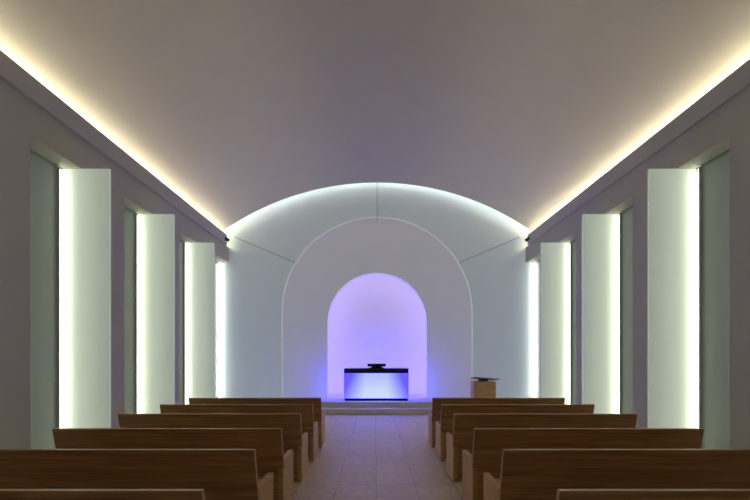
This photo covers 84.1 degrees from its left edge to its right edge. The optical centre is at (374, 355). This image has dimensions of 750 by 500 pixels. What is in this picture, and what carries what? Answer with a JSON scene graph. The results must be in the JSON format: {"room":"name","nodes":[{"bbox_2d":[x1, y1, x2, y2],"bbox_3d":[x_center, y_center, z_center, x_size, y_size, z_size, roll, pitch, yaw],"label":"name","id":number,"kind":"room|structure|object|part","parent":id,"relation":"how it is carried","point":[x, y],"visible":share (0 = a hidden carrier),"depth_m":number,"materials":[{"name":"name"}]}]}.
{"room":"house of worship","nodes":[
{"label":"house of worship","id":0,"kind":"room"},
{"bbox_2d":[58,167,110,427],"bbox_3d":[-4.395,-0.647,6.293,0.720,4.395,0.137,0,0,0],"label":"wall fin","id":1,"kind":"structure","parent":0,"point":[84,195],"depth_m":6.32,"materials":[{"name":"paint"}]},
{"bbox_2d":[58,167,62,427],"bbox_3d":[-4.734,-0.650,6.271,0.034,4.360,0.092,0,0,0],"label":"light","id":2,"kind":"object","parent":1,"relation":"attached to","point":[60,172],"depth_m":6.24,"materials":[{"name":"white"}]},
{"bbox_2d":[0,78,228,448],"bbox_3d":[-4.690,-0.880,4.850,0.450,4.860,15.700,0,0,0],"label":"wall","id":3,"kind":"structure","parent":0,"point":[24,126],"depth_m":5.34,"materials":[{"name":"paint"}]},
{"bbox_2d":[30,152,57,448],"bbox_3d":[-4.775,-0.650,5.877,0.020,4.400,0.980,0,0,0],"label":"window","id":4,"kind":"structure","parent":3,"relation":"in","point":[43,175],"depth_m":5.96,"materials":[{"name":"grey glass"}]},
{"bbox_2d":[30,149,62,169],"bbox_3d":[-4.755,-0.650,5.852,0.020,4.400,0.930,0,0,0],"label":"trim","id":5,"kind":"structure","parent":3,"relation":"attached to","point":[31,151],"depth_m":5.97,"materials":[{"name":"metal"}]},
{"bbox_2d":[0,50,226,244],"bbox_3d":[-4.725,-3.480,4.700,0.620,0.340,15.400,0,0,0],"label":"trim","id":6,"kind":"structure","parent":3,"relation":"attached to","point":[13,74],"depth_m":6.45,"materials":[{"name":"paint"}]},
{"bbox_2d":[124,208,134,413],"bbox_3d":[-4.775,-0.650,7.900,0.020,4.400,0.980,0,0,0],"label":"window","id":7,"kind":"structure","parent":3,"relation":"in","point":[129,217],"depth_m":8.07,"materials":[{"name":"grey glass"}]},
{"bbox_2d":[179,241,183,403],"bbox_3d":[-4.775,-0.650,9.990,0.020,4.400,0.980,0,0,0],"label":"window","id":8,"kind":"structure","parent":3,"relation":"in","point":[181,244],"depth_m":10.24,"materials":[{"name":"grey glass"}]},
{"bbox_2d":[215,262,218,397],"bbox_3d":[-4.775,-0.650,12.150,0.020,4.400,1.100,0,0,0],"label":"window","id":9,"kind":"structure","parent":3,"relation":"in","point":[216,263],"depth_m":12.51,"materials":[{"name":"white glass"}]},
{"bbox_2d":[219,264,219,396],"bbox_3d":[-4.723,-0.785,12.613,0.025,4.030,0.025,0,0,0],"label":"light strip","id":10,"kind":"object","parent":3,"relation":"attached to","point":[219,264],"visible":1,"depth_m":12.60,"materials":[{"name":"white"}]},
{"bbox_2d":[135,213,174,413],"bbox_3d":[-4.395,-0.647,8.316,0.720,4.395,0.137,0,0,0],"label":"wall fin","id":11,"kind":"structure","parent":0,"point":[154,233],"depth_m":8.34,"materials":[{"name":"paint"}]},
{"bbox_2d":[135,213,137,413],"bbox_3d":[-4.734,-0.650,8.294,0.034,4.360,0.092,0,0,0],"label":"light","id":12,"kind":"object","parent":11,"relation":"attached to","point":[136,215],"depth_m":8.25,"materials":[{"name":"white"}]},
{"bbox_2d":[184,242,214,403],"bbox_3d":[-4.395,-0.647,10.406,0.720,4.395,0.137,0,0,0],"label":"wall fin","id":13,"kind":"structure","parent":0,"point":[199,258],"depth_m":10.43,"materials":[{"name":"paint"}]},
{"bbox_2d":[184,242,185,403],"bbox_3d":[-4.734,-0.650,10.384,0.034,4.360,0.092,0,0,0],"label":"light","id":14,"kind":"object","parent":13,"relation":"attached to","point":[184,242],"depth_m":10.34,"materials":[{"name":"white"}]},
{"bbox_2d":[0,0,749,230],"bbox_3d":[0.065,-4.307,4.700,10.195,1.846,15.400,0,0,0],"label":"ceiling","id":15,"kind":"structure","parent":0,"point":[240,108],"depth_m":7.00,"materials":[{"name":"paint"}]},
{"bbox_2d":[219,183,534,396],"bbox_3d":[0.065,-2.225,12.730,10.200,6.950,0.060,0,0,0],"label":"wall","id":16,"kind":"structure","parent":0,"point":[500,280],"depth_m":12.70,"materials":[{"name":"white paint"}]},
{"bbox_2d":[235,237,294,262],"bbox_3d":[-3.360,-3.235,12.668,1.857,0.805,0.015,0,0,1],"label":"rod","id":17,"kind":"object","parent":16,"relation":"attached to","point":[235,237],"visible":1,"depth_m":12.66,"materials":[{"name":"grey metal"}]},
{"bbox_2d":[282,218,471,396],"bbox_3d":[0.065,-1.482,12.675,5.770,5.465,0.050,0,0,0],"label":"arch","id":18,"kind":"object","parent":16,"relation":"attached to","point":[348,251],"depth_m":12.65,"materials":[{"name":"white paint"}]},
{"bbox_2d":[282,217,471,306],"bbox_3d":[0.065,-1.496,12.680,5.804,5.472,0.014,0,0,0],"label":"light strip","id":19,"kind":"object","parent":16,"relation":"attached to","point":[369,217],"visible":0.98,"depth_m":12.67,"materials":[{"name":"white"}]},
{"bbox_2d":[328,274,425,393],"bbox_3d":[0.065,-0.700,13.180,3.260,3.900,0.840,0,0,0],"label":"wall niche","id":20,"kind":"object","parent":16,"relation":"in","point":[373,318],"visible":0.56,"depth_m":13.60,"materials":[{"name":"paint"}]},
{"bbox_2d":[459,237,518,262],"bbox_3d":[3.490,-3.235,12.668,1.857,0.805,0.015,0,0,-1],"label":"rod","id":21,"kind":"object","parent":16,"relation":"attached to","point":[518,237],"visible":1,"depth_m":12.66,"materials":[{"name":"grey metal"}]},
{"bbox_2d":[292,415,463,499],"bbox_3d":[0.065,1.625,4.200,10.600,0.150,14.800,0,0,0],"label":"floor","id":22,"kind":"structure","parent":0,"point":[361,457],"depth_m":5.89,"materials":[{"name":"tile"}]},
{"bbox_2d":[0,489,204,499],"bbox_3d":[-2.005,1.125,2.448,2.210,0.850,0.579,0,0,0],"label":"pew","id":23,"kind":"object","parent":22,"relation":"on","point":[5,494],"visible":1,"depth_m":2.16,"materials":[{"name":"brown wood"}]},
{"bbox_2d":[0,449,272,499],"bbox_3d":[-2.005,1.125,3.391,2.210,0.850,0.579,0,0,0],"label":"pew","id":24,"kind":"object","parent":22,"relation":"on","point":[223,474],"visible":0.88,"depth_m":3.14,"materials":[{"name":"brown wood"}]},
{"bbox_3d":[-0.925,1.290,3.433,0.050,0.520,0.495,0,0,0],"label":"panel","id":25,"kind":"part","parent":24,"relation":"part of","materials":[{"name":"brown wood"}]},
{"bbox_2d":[52,428,292,499],"bbox_3d":[-2.005,1.125,4.291,2.210,0.850,0.579,0,0,0],"label":"pew","id":26,"kind":"object","parent":22,"relation":"on","point":[267,442],"visible":0.48,"depth_m":4.03,"materials":[{"name":"brown wood"}]},
{"bbox_3d":[-2.005,0.905,4.070,2.210,0.410,0.138,0,0,0],"label":"backrest","id":27,"kind":"part","parent":26,"relation":"part of","materials":[{"name":"brown wood"}]},
{"bbox_3d":[-0.925,1.290,4.332,0.050,0.520,0.495,0,0,0],"label":"panel","id":28,"kind":"part","parent":26,"relation":"part of","materials":[{"name":"brown wood"}]},
{"bbox_2d":[118,414,307,481],"bbox_3d":[-2.005,1.125,5.311,2.210,0.850,0.579,0,0,0],"label":"pew","id":29,"kind":"object","parent":22,"relation":"on","point":[293,439],"visible":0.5,"depth_m":5.05,"materials":[{"name":"brown wood"}]},
{"bbox_3d":[-2.005,0.905,5.090,2.210,0.410,0.138,0,0,0],"label":"backrest","id":30,"kind":"part","parent":29,"relation":"part of","materials":[{"name":"brown wood"}]},
{"bbox_3d":[-0.925,1.290,5.353,0.050,0.520,0.495,0,0,0],"label":"panel","id":31,"kind":"part","parent":29,"relation":"part of","materials":[{"name":"brown wood"}]},
{"bbox_2d":[160,404,317,461],"bbox_3d":[-2.005,1.125,6.291,2.210,0.850,0.579,0,0,0],"label":"pew","id":32,"kind":"object","parent":22,"relation":"on","point":[309,426],"visible":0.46,"depth_m":6.02,"materials":[{"name":"brown wood"}]},
{"bbox_3d":[-2.005,0.905,6.070,2.210,0.410,0.138,0,0,0],"label":"backrest","id":33,"kind":"part","parent":32,"relation":"part of","materials":[{"name":"brown wood"}]},
{"bbox_3d":[-0.925,1.290,6.332,0.050,0.520,0.495,0,0,0],"label":"panel","id":34,"kind":"part","parent":32,"relation":"part of","materials":[{"name":"brown wood"}]},
{"bbox_2d":[188,398,324,447],"bbox_3d":[-2.005,1.125,7.221,2.210,0.850,0.579,0,0,0],"label":"pew","id":35,"kind":"object","parent":22,"relation":"on","point":[318,416],"visible":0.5,"depth_m":6.95,"materials":[{"name":"brown wood"}]},
{"bbox_3d":[-2.005,0.905,7.000,2.210,0.410,0.138,0,0,0],"label":"backrest","id":36,"kind":"part","parent":35,"relation":"part of","materials":[{"name":"brown wood"}]},
{"bbox_3d":[-0.925,1.290,7.263,0.050,0.520,0.495,0,0,0],"label":"panel","id":37,"kind":"part","parent":35,"relation":"part of","materials":[{"name":"brown wood"}]},
{"bbox_2d":[217,394,537,414],"bbox_3d":[0.065,1.400,12.350,9.720,0.300,2.700,0,0,0],"label":"platform","id":38,"kind":"object","parent":22,"relation":"on","point":[334,404],"depth_m":11.30,"materials":[{"name":"stone"}]},
{"bbox_2d":[344,368,408,400],"bbox_3d":[0.035,0.800,11.910,1.800,0.900,0.640,0,0,0],"label":"altar","id":39,"kind":"object","parent":38,"relation":"on","point":[360,384],"visible":0.99,"depth_m":11.60,"materials":[{"name":"white glass"}]},
{"bbox_2d":[367,364,385,367],"bbox_3d":[0.045,0.283,11.857,0.520,0.134,0.295,0,0,0],"label":"book stand","id":40,"kind":"object","parent":39,"relation":"on","point":[368,365],"visible":0.94,"depth_m":11.79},
{"bbox_2d":[470,377,498,397],"bbox_3d":[3.147,0.919,11.960,0.743,0.662,0.480,0,0,0],"label":"lectern","id":41,"kind":"object","parent":38,"relation":"on","point":[482,388],"visible":0.81,"depth_m":11.75,"materials":[{"name":"brown wood"}]},
{"bbox_2d":[428,398,564,447],"bbox_3d":[2.065,1.125,7.221,2.210,0.850,0.579,0,0,0],"label":"pew","id":42,"kind":"object","parent":22,"relation":"on","point":[435,416],"visible":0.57,"depth_m":6.95,"materials":[{"name":"brown wood"}]},
{"bbox_3d":[0.985,1.290,7.263,0.050,0.520,0.495,0,0,0],"label":"panel","id":43,"kind":"part","parent":42,"relation":"part of","materials":[{"name":"brown wood"}]},
{"bbox_3d":[2.065,0.905,7.000,2.210,0.410,0.138,0,0,0],"label":"backrest","id":44,"kind":"part","parent":42,"relation":"part of","materials":[{"name":"brown wood"}]},
{"bbox_2d":[436,404,593,461],"bbox_3d":[2.065,1.125,6.291,2.210,0.850,0.579,0,0,0],"label":"pew","id":45,"kind":"object","parent":22,"relation":"on","point":[445,425],"visible":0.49,"depth_m":6.02,"materials":[{"name":"brown wood"}]},
{"bbox_3d":[0.985,1.290,6.332,0.050,0.520,0.495,0,0,0],"label":"panel","id":46,"kind":"part","parent":45,"relation":"part of","materials":[{"name":"brown wood"}]},
{"bbox_3d":[2.065,0.905,6.070,2.210,0.410,0.138,0,0,0],"label":"backrest","id":47,"kind":"part","parent":45,"relation":"part of","materials":[{"name":"brown wood"}]},
{"bbox_2d":[446,414,636,481],"bbox_3d":[2.065,1.125,5.311,2.210,0.850,0.579,0,0,0],"label":"pew","id":48,"kind":"object","parent":22,"relation":"on","point":[464,425],"visible":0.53,"depth_m":5.05,"materials":[{"name":"brown wood"}]},
{"bbox_3d":[0.985,1.290,5.353,0.050,0.520,0.495,0,0,0],"label":"panel","id":49,"kind":"part","parent":48,"relation":"part of","materials":[{"name":"brown wood"}]},
{"bbox_3d":[2.065,0.905,5.090,2.210,0.410,0.138,0,0,0],"label":"backrest","id":50,"kind":"part","parent":48,"relation":"part of","materials":[{"name":"brown wood"}]},
{"bbox_2d":[462,428,703,499],"bbox_3d":[2.065,1.125,4.291,2.210,0.850,0.579,0,0,0],"label":"pew","id":51,"kind":"object","parent":22,"relation":"on","point":[488,443],"visible":0.5,"depth_m":4.03,"materials":[{"name":"brown wood"}]},
{"bbox_3d":[0.985,1.290,4.332,0.050,0.520,0.495,0,0,0],"label":"panel","id":52,"kind":"part","parent":51,"relation":"part of","materials":[{"name":"brown wood"}]},
{"bbox_3d":[2.065,0.905,4.070,2.210,0.410,0.138,0,0,0],"label":"backrest","id":53,"kind":"part","parent":51,"relation":"part of","materials":[{"name":"brown wood"}]},
{"bbox_2d":[484,449,749,499],"bbox_3d":[2.065,1.125,3.391,2.210,0.850,0.579,0,0,0],"label":"pew","id":54,"kind":"object","parent":22,"relation":"on","point":[526,474],"visible":0.88,"depth_m":3.14,"materials":[{"name":"brown wood"}]},
{"bbox_3d":[0.985,1.290,3.433,0.050,0.520,0.495,0,0,0],"label":"panel","id":55,"kind":"part","parent":54,"relation":"part of","materials":[{"name":"brown wood"}]},
{"bbox_2d":[556,489,749,499],"bbox_3d":[2.065,1.125,2.448,2.210,0.850,0.579,0,0,0],"label":"pew","id":56,"kind":"object","parent":22,"relation":"on","point":[562,494],"visible":1,"depth_m":2.16,"materials":[{"name":"brown wood"}]},
{"bbox_2d":[541,242,570,403],"bbox_3d":[4.525,-0.647,10.406,0.720,4.395,0.137,0,0,0],"label":"wall fin","id":57,"kind":"structure","parent":0,"point":[555,257],"depth_m":10.43,"materials":[{"name":"paint"}]},
{"bbox_2d":[569,242,570,403],"bbox_3d":[4.864,-0.650,10.384,0.034,4.360,0.092,0,0,0],"label":"light","id":58,"kind":"object","parent":57,"relation":"attached to","point":[570,242],"depth_m":10.34,"materials":[{"name":"white"}]},
{"bbox_2d":[582,213,620,413],"bbox_3d":[4.525,-0.647,8.316,0.720,4.395,0.137,0,0,0],"label":"wall fin","id":59,"kind":"structure","parent":0,"point":[601,233],"depth_m":8.34,"materials":[{"name":"paint"}]},
{"bbox_2d":[618,213,620,413],"bbox_3d":[4.864,-0.650,8.294,0.034,4.360,0.092,0,0,0],"label":"light","id":60,"kind":"object","parent":59,"relation":"attached to","point":[619,216],"depth_m":8.25,"materials":[{"name":"white"}]},
{"bbox_2d":[526,86,749,448],"bbox_3d":[4.820,-0.880,4.850,0.450,4.860,15.700,0,0,0],"label":"wall","id":61,"kind":"structure","parent":0,"point":[727,127],"depth_m":5.93,"materials":[{"name":"paint"}]},
{"bbox_2d":[534,264,535,396],"bbox_3d":[4.853,-0.785,12.613,0.025,4.030,0.025,0,0,0],"label":"light strip","id":62,"kind":"object","parent":61,"relation":"attached to","point":[534,264],"visible":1,"depth_m":12.61,"materials":[{"name":"white"}]},
{"bbox_2d":[535,261,539,397],"bbox_3d":[4.905,-0.650,12.150,0.020,4.400,1.100,0,0,0],"label":"window","id":63,"kind":"structure","parent":61,"relation":"in","point":[538,263],"depth_m":12.46,"materials":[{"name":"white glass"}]},
{"bbox_2d":[571,241,575,403],"bbox_3d":[4.905,-0.650,9.990,0.020,4.400,0.980,0,0,0],"label":"window","id":64,"kind":"structure","parent":61,"relation":"in","point":[573,244],"depth_m":10.26,"materials":[{"name":"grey glass"}]},
{"bbox_2d":[618,205,632,214],"bbox_3d":[4.885,-0.650,7.875,0.020,4.400,0.930,0,0,0],"label":"trim","id":65,"kind":"structure","parent":61,"relation":"attached to","point":[629,208],"depth_m":8.06,"materials":[{"name":"metal"}]},
{"bbox_2d":[621,208,632,413],"bbox_3d":[4.905,-0.650,7.900,0.020,4.400,0.980,0,0,0],"label":"window","id":66,"kind":"structure","parent":61,"relation":"in","point":[627,217],"depth_m":8.07,"materials":[{"name":"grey glass"}]},
{"bbox_2d":[527,59,749,244],"bbox_3d":[4.855,-3.480,4.700,0.620,0.340,15.400,0,0,0],"label":"trim","id":67,"kind":"structure","parent":61,"relation":"attached to","point":[738,80],"depth_m":6.60,"materials":[{"name":"paint"}]},
{"bbox_2d":[696,149,729,169],"bbox_3d":[4.885,-0.650,5.852,0.020,4.400,0.930,0,0,0],"label":"trim","id":68,"kind":"structure","parent":61,"relation":"attached to","point":[728,150],"depth_m":5.97,"materials":[{"name":"metal"}]},
{"bbox_2d":[701,152,729,448],"bbox_3d":[4.905,-0.650,5.877,0.020,4.400,0.980,0,0,0],"label":"window","id":69,"kind":"structure","parent":61,"relation":"in","point":[715,176],"depth_m":5.98,"materials":[{"name":"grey glass"}]},
{"bbox_2d":[648,167,700,448],"bbox_3d":[4.525,-0.647,6.293,0.720,4.395,0.137,0,0,0],"label":"wall fin","id":70,"kind":"structure","parent":0,"point":[674,195],"depth_m":6.32,"materials":[{"name":"paint"}]},
{"bbox_2d":[696,167,700,448],"bbox_3d":[4.864,-0.650,6.271,0.034,4.360,0.092,0,0,0],"label":"light","id":71,"kind":"object","parent":70,"relation":"attached to","point":[698,172],"depth_m":6.23,"materials":[{"name":"white"}]}
]}

